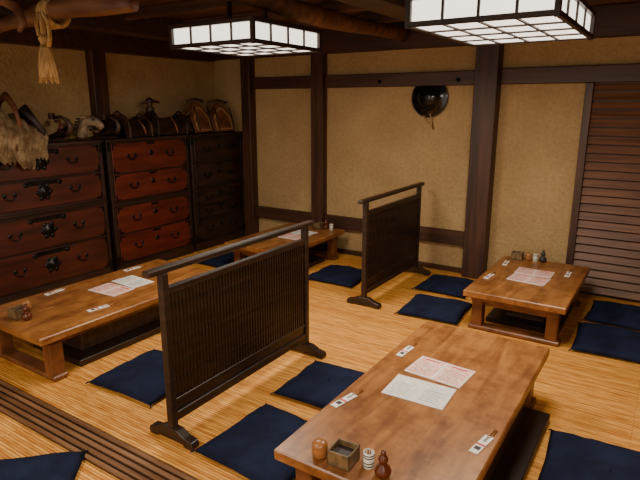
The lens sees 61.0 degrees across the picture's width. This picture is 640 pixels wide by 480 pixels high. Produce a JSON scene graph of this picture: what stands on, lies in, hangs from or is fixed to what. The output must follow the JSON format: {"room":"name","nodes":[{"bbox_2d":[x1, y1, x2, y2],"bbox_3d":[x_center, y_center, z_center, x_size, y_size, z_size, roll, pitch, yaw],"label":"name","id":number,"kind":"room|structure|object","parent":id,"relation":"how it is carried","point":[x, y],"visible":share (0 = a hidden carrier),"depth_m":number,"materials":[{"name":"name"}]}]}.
{"room":"japanese restaurant","nodes":[
{"label":"japanese restaurant","id":0,"kind":"room"},
{"bbox_2d":[0,43,214,138],"bbox_3d":[-3.131,-0.625,4.336,0.100,2.420,6.500,9,17,32],"label":"wall","id":1,"kind":"structure","parent":0,"point":[132,79],"depth_m":5.50,"materials":[{"name":"paint"}]},
{"bbox_2d":[85,50,110,135],"bbox_3d":[-2.203,-0.809,5.574,0.100,2.180,0.160,9,17,32],"label":"trim","id":2,"kind":"structure","parent":1,"relation":"attached to","point":[95,60],"depth_m":5.35,"materials":[{"name":"brown wood"}]},
{"bbox_2d":[0,26,214,61],"bbox_3d":[-3.039,-1.658,4.017,0.120,0.260,6.300,9,17,32],"label":"trim","id":3,"kind":"structure","parent":1,"relation":"attached to","point":[71,39],"depth_m":5.30,"materials":[{"name":"brown wood"}]},
{"bbox_2d":[124,0,246,20],"bbox_3d":[0.472,-1.555,3.229,6.630,0.080,0.060,9,17,32],"label":"trim","id":4,"kind":"structure","parent":1,"relation":"attached to","point":[190,6],"depth_m":4.19,"materials":[{"name":"brown wood"}]},
{"bbox_2d":[183,1,368,22],"bbox_3d":[0.826,-1.687,3.758,6.630,0.080,0.060,9,17,32],"label":"trim","id":5,"kind":"structure","parent":1,"relation":"attached to","point":[340,7],"depth_m":4.47,"materials":[{"name":"brown wood"}]},
{"bbox_2d":[287,0,639,28],"bbox_3d":[1.180,-1.818,4.287,6.630,0.080,0.060,9,17,32],"label":"trim","id":6,"kind":"structure","parent":1,"relation":"attached to","point":[378,18],"depth_m":4.67,"materials":[{"name":"brown wood"}]},
{"bbox_2d":[0,243,639,479],"bbox_3d":[-0.232,1.028,2.868,6.950,0.080,6.600,9,17,32],"label":"floor","id":7,"kind":"structure","parent":0,"point":[584,394],"depth_m":3.30,"materials":[{"name":"wood"}]},
{"bbox_2d":[0,450,88,479],"bbox_3d":[-1.344,1.083,2.336,0.558,0.068,0.555,-3,14,-11],"label":"floor cushion","id":8,"kind":"object","parent":7,"relation":"on","point":[61,465],"visible":1,"depth_m":2.47,"materials":[{"name":"blue fabric"}]},
{"bbox_2d":[0,139,113,304],"bbox_3d":[-2.530,-0.186,4.823,0.448,1.334,1.226,9,17,32],"label":"chest","id":9,"kind":"object","parent":7,"relation":"on","point":[55,231],"visible":0.94,"depth_m":4.76,"materials":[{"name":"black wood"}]},
{"bbox_2d":[0,92,48,169],"bbox_3d":[-2.604,-0.923,4.372,0.407,0.729,0.679,9,17,32],"label":"fur pelt","id":10,"kind":"object","parent":9,"relation":"on","point":[23,139],"visible":1,"depth_m":4.40,"materials":[{"name":"fur"}]},
{"bbox_2d":[50,119,66,138],"bbox_3d":[-2.400,-1.022,4.979,0.108,0.198,0.280,-10,17,-36],"label":"stirrup","id":11,"kind":"object","parent":9,"relation":"on","point":[58,121],"visible":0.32,"depth_m":4.94,"materials":[{"name":"wood"}]},
{"bbox_2d":[48,113,72,140],"bbox_3d":[-2.338,-0.994,4.775,0.343,0.242,0.132,1,14,3],"label":"stirrup","id":12,"kind":"object","parent":9,"relation":"on","point":[67,130],"visible":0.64,"depth_m":4.75,"materials":[{"name":"metal"}]},
{"bbox_2d":[72,115,103,138],"bbox_3d":[-2.147,-1.049,5.027,0.285,0.212,0.135,-6,15,-21],"label":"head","id":13,"kind":"object","parent":9,"relation":"on","point":[81,131],"visible":0.99,"depth_m":4.98},
{"bbox_2d":[0,379,197,479],"bbox_3d":[-0.336,1.142,2.211,6.200,0.016,0.190,9,17,32],"label":"door track","id":14,"kind":"structure","parent":7,"relation":"in","point":[121,460],"depth_m":2.73,"materials":[{"name":"brown wood"}]},
{"bbox_2d":[0,259,209,381],"bbox_3d":[-1.541,0.530,4.044,0.780,0.320,1.550,9,17,32],"label":"table","id":15,"kind":"object","parent":7,"relation":"on","point":[60,326],"visible":0.6,"depth_m":3.69,"materials":[{"name":"brown wood"}]},
{"bbox_2d":[7,304,29,319],"bbox_3d":[-1.942,0.467,3.505,0.094,0.062,0.094,8,16,29],"label":"wooden holder","id":16,"kind":"object","parent":15,"relation":"on","point":[15,312],"visible":0.8,"depth_m":3.47,"materials":[{"name":"brown wood"}]},
{"bbox_2d":[20,300,31,309],"bbox_3d":[-1.960,0.435,3.619,0.066,0.069,0.066,9,17,32],"label":"jar","id":17,"kind":"object","parent":15,"relation":"on","point":[23,302],"visible":0.61,"depth_m":3.60,"materials":[{"name":"brown wood"}]},
{"bbox_2d":[21,304,32,320],"bbox_3d":[-1.867,0.456,3.451,0.064,0.108,0.064,9,17,32],"label":"bottle","id":18,"kind":"object","parent":15,"relation":"on","point":[26,316],"visible":1,"depth_m":3.44,"materials":[{"name":"brown ceramic"}]},
{"bbox_2d":[44,286,70,295],"bbox_3d":[-1.929,0.373,3.997,0.038,0.006,0.205,7,16,27],"label":"chopstick sleeve","id":19,"kind":"object","parent":15,"relation":"on","point":[61,289],"visible":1,"depth_m":3.97,"materials":[{"name":"white paper"}]},
{"bbox_2d":[86,302,116,311],"bbox_3d":[-1.472,0.453,3.675,0.038,0.006,0.205,12,18,40],"label":"chopstick sleeve","id":20,"kind":"object","parent":15,"relation":"on","point":[108,305],"visible":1,"depth_m":3.66,"materials":[{"name":"white paper"}]},
{"bbox_2d":[88,283,133,295],"bbox_3d":[-1.549,0.366,4.027,0.280,0.005,0.190,8,16,28],"label":"booklet","id":21,"kind":"object","parent":15,"relation":"on","point":[110,289],"visible":1,"depth_m":4.02,"materials":[{"name":"white paper"}]},
{"bbox_2d":[111,275,153,287],"bbox_3d":[-1.452,0.321,4.209,0.280,0.005,0.190,10,17,35],"label":"booklet","id":22,"kind":"object","parent":15,"relation":"on","point":[132,281],"visible":1,"depth_m":4.20,"materials":[{"name":"white paper"}]},
{"bbox_2d":[123,265,145,270],"bbox_3d":[-1.551,0.234,4.557,0.038,0.006,0.205,11,18,37],"label":"chopstick sleeve","id":23,"kind":"object","parent":15,"relation":"on","point":[142,265],"visible":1,"depth_m":4.53,"materials":[{"name":"white paper"}]},
{"bbox_2d":[85,349,165,408],"bbox_3d":[-1.047,0.822,3.387,0.558,0.069,0.555,8,16,29],"label":"floor cushion","id":24,"kind":"object","parent":7,"relation":"on","point":[141,378],"visible":0.74,"depth_m":3.27,"materials":[{"name":"blue fabric"}]},
{"bbox_2d":[88,134,193,271],"bbox_3d":[-1.891,-0.424,5.779,0.448,1.334,1.036,9,17,32],"label":"chest","id":25,"kind":"object","parent":7,"relation":"on","point":[147,179],"visible":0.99,"depth_m":5.59,"materials":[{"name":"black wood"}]},
{"bbox_2d":[90,115,120,138],"bbox_3d":[-2.041,-1.084,5.186,0.312,0.220,0.120,3,14,13],"label":"stirrup","id":26,"kind":"object","parent":25,"relation":"on","point":[116,129],"visible":1,"depth_m":5.15,"materials":[{"name":"metal"}]},
{"bbox_2d":[103,111,155,137],"bbox_3d":[-1.933,-1.173,5.476,0.355,0.261,0.459,6,15,24],"label":"saddle","id":27,"kind":"object","parent":25,"relation":"on","point":[139,125],"visible":0.88,"depth_m":5.43,"materials":[{"name":"leather"}]},
{"bbox_2d":[141,97,192,135],"bbox_3d":[-1.686,-1.334,5.843,0.504,0.395,0.389,-13,19,-41],"label":"saddle","id":28,"kind":"object","parent":25,"relation":"on","point":[178,124],"visible":0.8,"depth_m":5.77,"materials":[{"name":"brown leather"}]},
{"bbox_2d":[181,131,244,251],"bbox_3d":[-1.354,-0.623,6.581,0.448,1.334,0.866,9,17,32],"label":"chest","id":29,"kind":"object","parent":7,"relation":"on","point":[215,158],"visible":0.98,"depth_m":6.42,"materials":[{"name":"black wood"}]},
{"bbox_2d":[183,97,213,132],"bbox_3d":[-1.411,-1.427,6.195,0.295,0.387,0.351,6,15,24],"label":"saddle","id":30,"kind":"object","parent":29,"relation":"on","point":[201,122],"visible":0.89,"depth_m":6.15,"materials":[{"name":"leather"}]},
{"bbox_2d":[207,99,234,131],"bbox_3d":[-1.212,-1.494,6.495,0.284,0.372,0.337,11,18,38],"label":"saddle","id":31,"kind":"object","parent":29,"relation":"on","point":[222,120],"visible":0.84,"depth_m":6.45,"materials":[{"name":"leather"}]},
{"bbox_2d":[198,252,249,266],"bbox_3d":[-1.050,0.195,5.912,0.528,0.067,0.524,9,17,32],"label":"floor cushion","id":32,"kind":"object","parent":7,"relation":"on","point":[227,258],"visible":0.49,"depth_m":5.75,"materials":[{"name":"blue fabric"}]},
{"bbox_2d":[142,220,326,450],"bbox_3d":[-0.426,0.452,3.125,0.314,0.915,1.360,9,17,32],"label":"screen","id":33,"kind":"object","parent":7,"relation":"on","point":[219,326],"depth_m":2.98,"materials":[{"name":"brown wood"}]},
{"bbox_2d":[190,403,307,479],"bbox_3d":[-0.245,0.993,2.696,0.558,0.071,0.555,10,17,35],"label":"floor cushion","id":34,"kind":"object","parent":7,"relation":"on","point":[247,447],"visible":0.72,"depth_m":2.62,"materials":[{"name":"blue fabric"}]},
{"bbox_2d":[225,222,344,267],"bbox_3d":[-0.341,0.111,5.730,0.720,0.320,1.150,9,17,32],"label":"table","id":35,"kind":"object","parent":7,"relation":"on","point":[323,235],"visible":0.34,"depth_m":5.70,"materials":[{"name":"brown wood"}]},
{"bbox_2d":[278,233,300,239],"bbox_3d":[-0.302,-0.040,5.660,0.280,0.005,0.200,9,17,32],"label":"booklet","id":36,"kind":"object","parent":35,"relation":"on","point":[289,235],"visible":0.73,"depth_m":5.64,"materials":[{"name":"white paper"}]},
{"bbox_2d":[291,230,317,235],"bbox_3d":[-0.188,-0.082,5.831,0.280,0.005,0.180,9,17,32],"label":"booklet","id":37,"kind":"object","parent":35,"relation":"on","point":[297,231],"visible":0.44,"depth_m":5.82,"materials":[{"name":"white paper"}]},
{"bbox_2d":[313,222,324,228],"bbox_3d":[-0.010,-0.163,6.036,0.094,0.062,0.094,9,17,32],"label":"wooden holder","id":38,"kind":"object","parent":35,"relation":"on","point":[317,225],"visible":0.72,"depth_m":6.00,"materials":[{"name":"brown wood"}]},
{"bbox_2d":[323,220,328,228],"bbox_3d":[0.066,-0.173,5.983,0.064,0.108,0.064,9,17,32],"label":"bottle","id":39,"kind":"object","parent":35,"relation":"on","point":[325,226],"visible":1,"depth_m":5.96,"materials":[{"name":"brown ceramic"}]},
{"bbox_2d":[270,360,364,407],"bbox_3d":[0.053,0.855,3.249,0.508,0.070,0.505,8,16,30],"label":"floor cushion","id":40,"kind":"object","parent":7,"relation":"on","point":[319,383],"visible":0.73,"depth_m":3.20,"materials":[{"name":"blue fabric"}]},
{"bbox_2d":[309,265,361,288],"bbox_3d":[0.199,0.333,5.356,0.548,0.068,0.545,8,16,30],"label":"floor cushion","id":41,"kind":"object","parent":7,"relation":"on","point":[349,276],"visible":0.89,"depth_m":5.24,"materials":[{"name":"blue fabric"}]},
{"bbox_2d":[347,182,430,308],"bbox_3d":[0.663,0.003,4.932,0.314,0.915,1.270,9,17,32],"label":"screen","id":42,"kind":"object","parent":7,"relation":"on","point":[390,231],"depth_m":4.83,"materials":[{"name":"brown wood"}]},
{"bbox_2d":[274,321,549,479],"bbox_3d":[0.586,0.880,2.634,0.810,0.320,1.590,9,17,32],"label":"table","id":43,"kind":"object","parent":7,"relation":"on","point":[419,441],"visible":0.87,"depth_m":2.44,"materials":[{"name":"brown wood"}]},
{"bbox_2d":[312,438,327,459],"bbox_3d":[0.000,0.809,2.112,0.066,0.069,0.066,9,17,32],"label":"jar","id":44,"kind":"object","parent":43,"relation":"on","point":[319,446],"visible":0.98,"depth_m":2.09,"materials":[{"name":"brown wood"}]},
{"bbox_2d":[327,438,359,471],"bbox_3d":[0.090,0.821,2.079,0.094,0.062,0.094,8,16,29],"label":"wooden holder","id":45,"kind":"object","parent":43,"relation":"on","point":[343,454],"visible":1,"depth_m":2.06,"materials":[{"name":"brown wood"}]},
{"bbox_2d":[331,389,363,407],"bbox_3d":[0.133,0.736,2.535,0.038,0.006,0.205,14,19,43],"label":"chopstick sleeve","id":46,"kind":"object","parent":43,"relation":"on","point":[341,401],"visible":1,"depth_m":2.52,"materials":[{"name":"white paper"}]},
{"bbox_2d":[363,448,374,469],"bbox_3d":[0.184,0.822,2.047,0.043,0.076,0.043,9,17,32],"label":"cup","id":47,"kind":"object","parent":43,"relation":"on","point":[368,453],"visible":1,"depth_m":2.03,"materials":[{"name":"beige ceramic"}]},
{"bbox_2d":[374,450,391,479],"bbox_3d":[0.232,0.820,1.990,0.064,0.108,0.064,9,17,32],"label":"bottle","id":48,"kind":"object","parent":43,"relation":"on","point":[382,470],"visible":1,"depth_m":1.97,"materials":[{"name":"brown ceramic"}]},
{"bbox_2d":[396,342,416,356],"bbox_3d":[0.491,0.611,3.039,0.038,0.006,0.205,10,17,36],"label":"chopstick sleeve","id":49,"kind":"object","parent":43,"relation":"on","point":[407,349],"visible":1,"depth_m":3.02,"materials":[{"name":"white paper"}]},
{"bbox_2d":[381,374,455,409],"bbox_3d":[0.474,0.722,2.596,0.300,0.005,0.210,8,16,30],"label":"booklet","id":50,"kind":"object","parent":43,"relation":"on","point":[415,390],"visible":1,"depth_m":2.59,"materials":[{"name":"white paper"}]},
{"bbox_2d":[404,356,474,387],"bbox_3d":[0.616,0.674,2.790,0.300,0.005,0.210,10,17,36],"label":"booklet","id":51,"kind":"object","parent":43,"relation":"on","point":[436,370],"visible":1,"depth_m":2.78,"materials":[{"name":"white paper"}]},
{"bbox_2d":[469,429,497,454],"bbox_3d":[0.671,0.818,2.208,0.038,0.006,0.205,13,19,41],"label":"chopstick sleeve","id":52,"kind":"object","parent":43,"relation":"on","point":[485,440],"visible":1,"depth_m":2.19,"materials":[{"name":"white paper"}]},
{"bbox_2d":[394,294,471,325],"bbox_3d":[0.953,0.548,4.487,0.528,0.068,0.524,8,16,28],"label":"floor cushion","id":53,"kind":"object","parent":7,"relation":"on","point":[448,310],"visible":0.98,"depth_m":4.39,"materials":[{"name":"blue fabric"}]},
{"bbox_2d":[412,274,473,299],"bbox_3d":[1.190,0.408,5.055,0.508,0.067,0.504,9,17,32],"label":"floor cushion","id":54,"kind":"object","parent":7,"relation":"on","point":[444,284],"visible":0.86,"depth_m":4.97,"materials":[{"name":"blue fabric"}]},
{"bbox_2d":[463,255,589,346],"bbox_3d":[1.672,0.455,4.345,0.710,0.320,1.150,9,17,32],"label":"table","id":55,"kind":"object","parent":7,"relation":"on","point":[545,309],"visible":0.93,"depth_m":4.07,"materials":[{"name":"brown wood"}]},
{"bbox_2d":[484,272,495,278],"bbox_3d":[1.370,0.283,4.360,0.038,0.006,0.205,11,18,37],"label":"chopstick sleeve","id":56,"kind":"object","parent":55,"relation":"on","point":[493,273],"visible":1,"depth_m":4.35,"materials":[{"name":"white paper"}]},
{"bbox_2d":[511,250,523,260],"bbox_3d":[1.758,0.137,4.829,0.094,0.062,0.094,8,16,29],"label":"wooden holder","id":57,"kind":"object","parent":55,"relation":"on","point":[515,255],"visible":1,"depth_m":4.80,"materials":[{"name":"brown wood"}]},
{"bbox_2d":[524,252,531,260],"bbox_3d":[1.839,0.144,4.789,0.066,0.069,0.066,9,17,32],"label":"jar","id":58,"kind":"object","parent":55,"relation":"on","point":[528,256],"visible":1,"depth_m":4.76,"materials":[{"name":"orange ceramic"}]},
{"bbox_2d":[507,273,550,285],"bbox_3d":[1.637,0.307,4.264,0.280,0.005,0.200,11,18,37],"label":"booklet","id":59,"kind":"object","parent":55,"relation":"on","point":[524,278],"visible":1,"depth_m":4.25,"materials":[{"name":"white paper"}]},
{"bbox_2d":[514,267,554,277],"bbox_3d":[1.752,0.265,4.435,0.280,0.005,0.180,9,17,32],"label":"booklet","id":60,"kind":"object","parent":55,"relation":"on","point":[534,272],"visible":1,"depth_m":4.43,"materials":[{"name":"white paper"}]},
{"bbox_2d":[533,253,537,261],"bbox_3d":[1.889,0.148,4.756,0.043,0.076,0.043,9,17,32],"label":"cup","id":61,"kind":"object","parent":55,"relation":"on","point":[535,255],"visible":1,"depth_m":4.74,"materials":[{"name":"beige ceramic"}]},
{"bbox_2d":[539,250,546,262],"bbox_3d":[1.940,0.141,4.721,0.064,0.108,0.064,9,17,32],"label":"bottle","id":62,"kind":"object","parent":55,"relation":"on","point":[542,259],"visible":1,"depth_m":4.71,"materials":[{"name":"grey"}]},
{"bbox_2d":[564,270,571,276],"bbox_3d":[2.023,0.270,4.412,0.038,0.006,0.205,9,17,32],"label":"chopstick sleeve","id":63,"kind":"object","parent":55,"relation":"on","point":[569,273],"visible":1,"depth_m":4.37,"materials":[{"name":"white paper"}]},
{"bbox_2d":[538,429,639,479],"bbox_3d":[1.300,1.058,2.440,0.588,0.066,0.585,8,16,29],"label":"floor cushion","id":64,"kind":"object","parent":7,"relation":"on","point":[569,456],"visible":1,"depth_m":2.51,"materials":[{"name":"blue fabric"}]},
{"bbox_2d":[568,322,639,362],"bbox_3d":[2.101,0.712,3.833,0.578,0.067,0.574,8,16,29],"label":"floor cushion","id":65,"kind":"object","parent":7,"relation":"on","point":[601,339],"visible":1,"depth_m":3.77,"materials":[{"name":"blue fabric"}]},
{"bbox_2d":[581,300,639,330],"bbox_3d":[2.428,0.589,4.321,0.548,0.069,0.545,10,17,34],"label":"floor cushion","id":66,"kind":"object","parent":7,"relation":"on","point":[607,312],"visible":1,"depth_m":4.27,"materials":[{"name":"blue fabric"}]},
{"bbox_2d":[138,0,639,29],"bbox_3d":[-0.232,-1.383,2.268,6.950,0.050,6.600,9,17,32],"label":"ceiling","id":67,"kind":"structure","parent":0,"point":[142,3],"depth_m":4.56,"materials":[{"name":"brown wood"}]},
{"bbox_2d":[168,1,321,56],"bbox_3d":[-0.477,-1.456,3.545,0.696,0.424,0.726,9,17,32],"label":"ceiling lamp","id":68,"kind":"object","parent":67,"relation":"attached to","point":[251,35],"visible":0.98,"depth_m":3.37,"materials":[{"name":"white paper"}]},
{"bbox_2d":[226,0,409,41],"bbox_3d":[-0.145,-1.617,3.811,0.171,0.161,3.505,9,17,32],"label":"log beam","id":69,"kind":"structure","parent":67,"relation":"attached to","point":[308,13],"depth_m":4.03,"materials":[{"name":"brown wood"}]},
{"bbox_2d":[405,0,596,46],"bbox_3d":[0.960,-1.260,2.743,0.686,0.419,1.006,9,17,32],"label":"ceiling lamp","id":70,"kind":"object","parent":67,"relation":"attached to","point":[474,23],"visible":1,"depth_m":2.52,"materials":[{"name":"white paper"}]},
{"bbox_2d":[213,36,639,269],"bbox_3d":[1.538,-0.842,5.212,6.950,2.420,0.100,9,17,32],"label":"wall","id":71,"kind":"structure","parent":0,"point":[377,142],"depth_m":5.45,"materials":[{"name":"paint"}]},
{"bbox_2d":[0,0,182,40],"bbox_3d":[-2.377,-1.593,3.590,0.200,0.180,6.300,9,17,32],"label":"trim","id":72,"kind":"structure","parent":71,"relation":"attached to","point":[156,28],"depth_m":4.52,"materials":[{"name":"brown wood"}]},
{"bbox_2d":[0,0,27,32],"bbox_3d":[-2.027,-1.449,3.446,0.690,0.306,0.116,10,17,35],"label":"hook","id":73,"kind":"object","parent":72,"relation":"attached to","point":[13,5],"visible":1,"depth_m":3.27,"materials":[{"name":"brown wood"}]},
{"bbox_2d":[0,0,138,32],"bbox_3d":[-2.014,-1.467,3.593,2.327,0.147,0.150,9,17,33],"label":"log beam","id":74,"kind":"structure","parent":72,"relation":"attached to","point":[58,10],"depth_m":3.18,"materials":[{"name":"brown wood"}]},
{"bbox_2d":[34,0,70,83],"bbox_3d":[-1.658,-1.240,3.389,0.154,0.511,0.229,9,17,32],"label":"tassel","id":75,"kind":"object","parent":74,"relation":"hanging from","point":[47,69],"visible":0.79,"depth_m":3.34,"materials":[{"name":"beige fabric"}]},
{"bbox_2d":[240,57,258,235],"bbox_3d":[-0.853,-1.185,6.591,0.130,2.420,0.120,9,17,32],"label":"trim","id":76,"kind":"structure","parent":71,"relation":"attached to","point":[247,65],"depth_m":6.55,"materials":[{"name":"brown wood"}]},
{"bbox_2d":[253,76,310,88],"bbox_3d":[-0.419,-1.792,6.193,0.860,0.130,0.050,9,17,32],"label":"trim","id":77,"kind":"structure","parent":71,"relation":"attached to","point":[295,82],"depth_m":6.17,"materials":[{"name":"brown wood"}]},
{"bbox_2d":[256,206,310,222],"bbox_3d":[-0.421,-0.301,6.559,0.860,0.140,0.060,9,17,32],"label":"trim","id":78,"kind":"structure","parent":71,"relation":"attached to","point":[288,215],"depth_m":6.54,"materials":[{"name":"brown wood"}]},
{"bbox_2d":[311,29,326,251],"bbox_3d":[-0.012,-1.055,6.067,0.150,2.420,0.110,9,17,32],"label":"trim","id":79,"kind":"structure","parent":71,"relation":"attached to","point":[318,60],"depth_m":6.01,"materials":[{"name":"brown wood"}]},
{"bbox_2d":[336,0,404,20],"bbox_3d":[-0.288,-1.256,2.276,0.220,0.200,6.300,9,17,32],"label":"trim","id":80,"kind":"structure","parent":71,"relation":"attached to","point":[391,8],"depth_m":3.24,"materials":[{"name":"brown wood"}]},
{"bbox_2d":[325,246,461,273],"bbox_3d":[0.766,0.207,5.903,1.660,0.050,0.040,9,17,32],"label":"trim","id":81,"kind":"structure","parent":71,"relation":"attached to","point":[339,250],"depth_m":5.65,"materials":[{"name":"brown wood"}]},
{"bbox_2d":[325,214,463,245],"bbox_3d":[0.761,-0.116,5.814,1.660,0.140,0.060,9,17,32],"label":"trim","id":82,"kind":"structure","parent":71,"relation":"attached to","point":[446,236],"depth_m":5.57,"materials":[{"name":"brown wood"}]},
{"bbox_2d":[325,70,474,87],"bbox_3d":[0.764,-1.607,5.448,1.660,0.130,0.050,9,17,32],"label":"trim","id":83,"kind":"structure","parent":71,"relation":"attached to","point":[441,78],"depth_m":5.39,"materials":[{"name":"brown wood"}]},
{"bbox_2d":[214,2,639,60],"bbox_3d":[1.484,-1.880,4.867,6.750,0.240,0.100,9,17,32],"label":"trim","id":84,"kind":"structure","parent":71,"relation":"attached to","point":[622,19],"depth_m":5.16,"materials":[{"name":"brown wood"}]},
{"bbox_2d":[411,86,447,128],"bbox_3d":[1.047,-1.334,5.284,0.382,0.501,0.099,9,17,32],"label":"hat","id":85,"kind":"object","parent":71,"relation":"attached to","point":[427,101],"visible":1,"depth_m":5.27,"materials":[{"name":"black"}]},
{"bbox_2d":[461,44,503,278],"bbox_3d":[1.523,-0.810,5.082,0.210,2.420,0.140,9,17,32],"label":"pillar","id":86,"kind":"structure","parent":71,"relation":"attached to","point":[489,58],"depth_m":5.03,"materials":[{"name":"brown wood"}]},
{"bbox_2d":[500,63,639,84],"bbox_3d":[2.982,-1.264,4.048,3.210,0.140,0.050,9,17,32],"label":"trim","id":87,"kind":"structure","parent":71,"relation":"attached to","point":[609,72],"depth_m":4.56,"materials":[{"name":"brown wood"}]},
{"bbox_2d":[565,82,639,302],"bbox_3d":[2.802,-0.332,4.382,1.380,1.830,0.080,9,17,32],"label":"door","id":88,"kind":"structure","parent":71,"relation":"in","point":[604,230],"depth_m":4.59,"materials":[{"name":"brown wood"}]}
]}

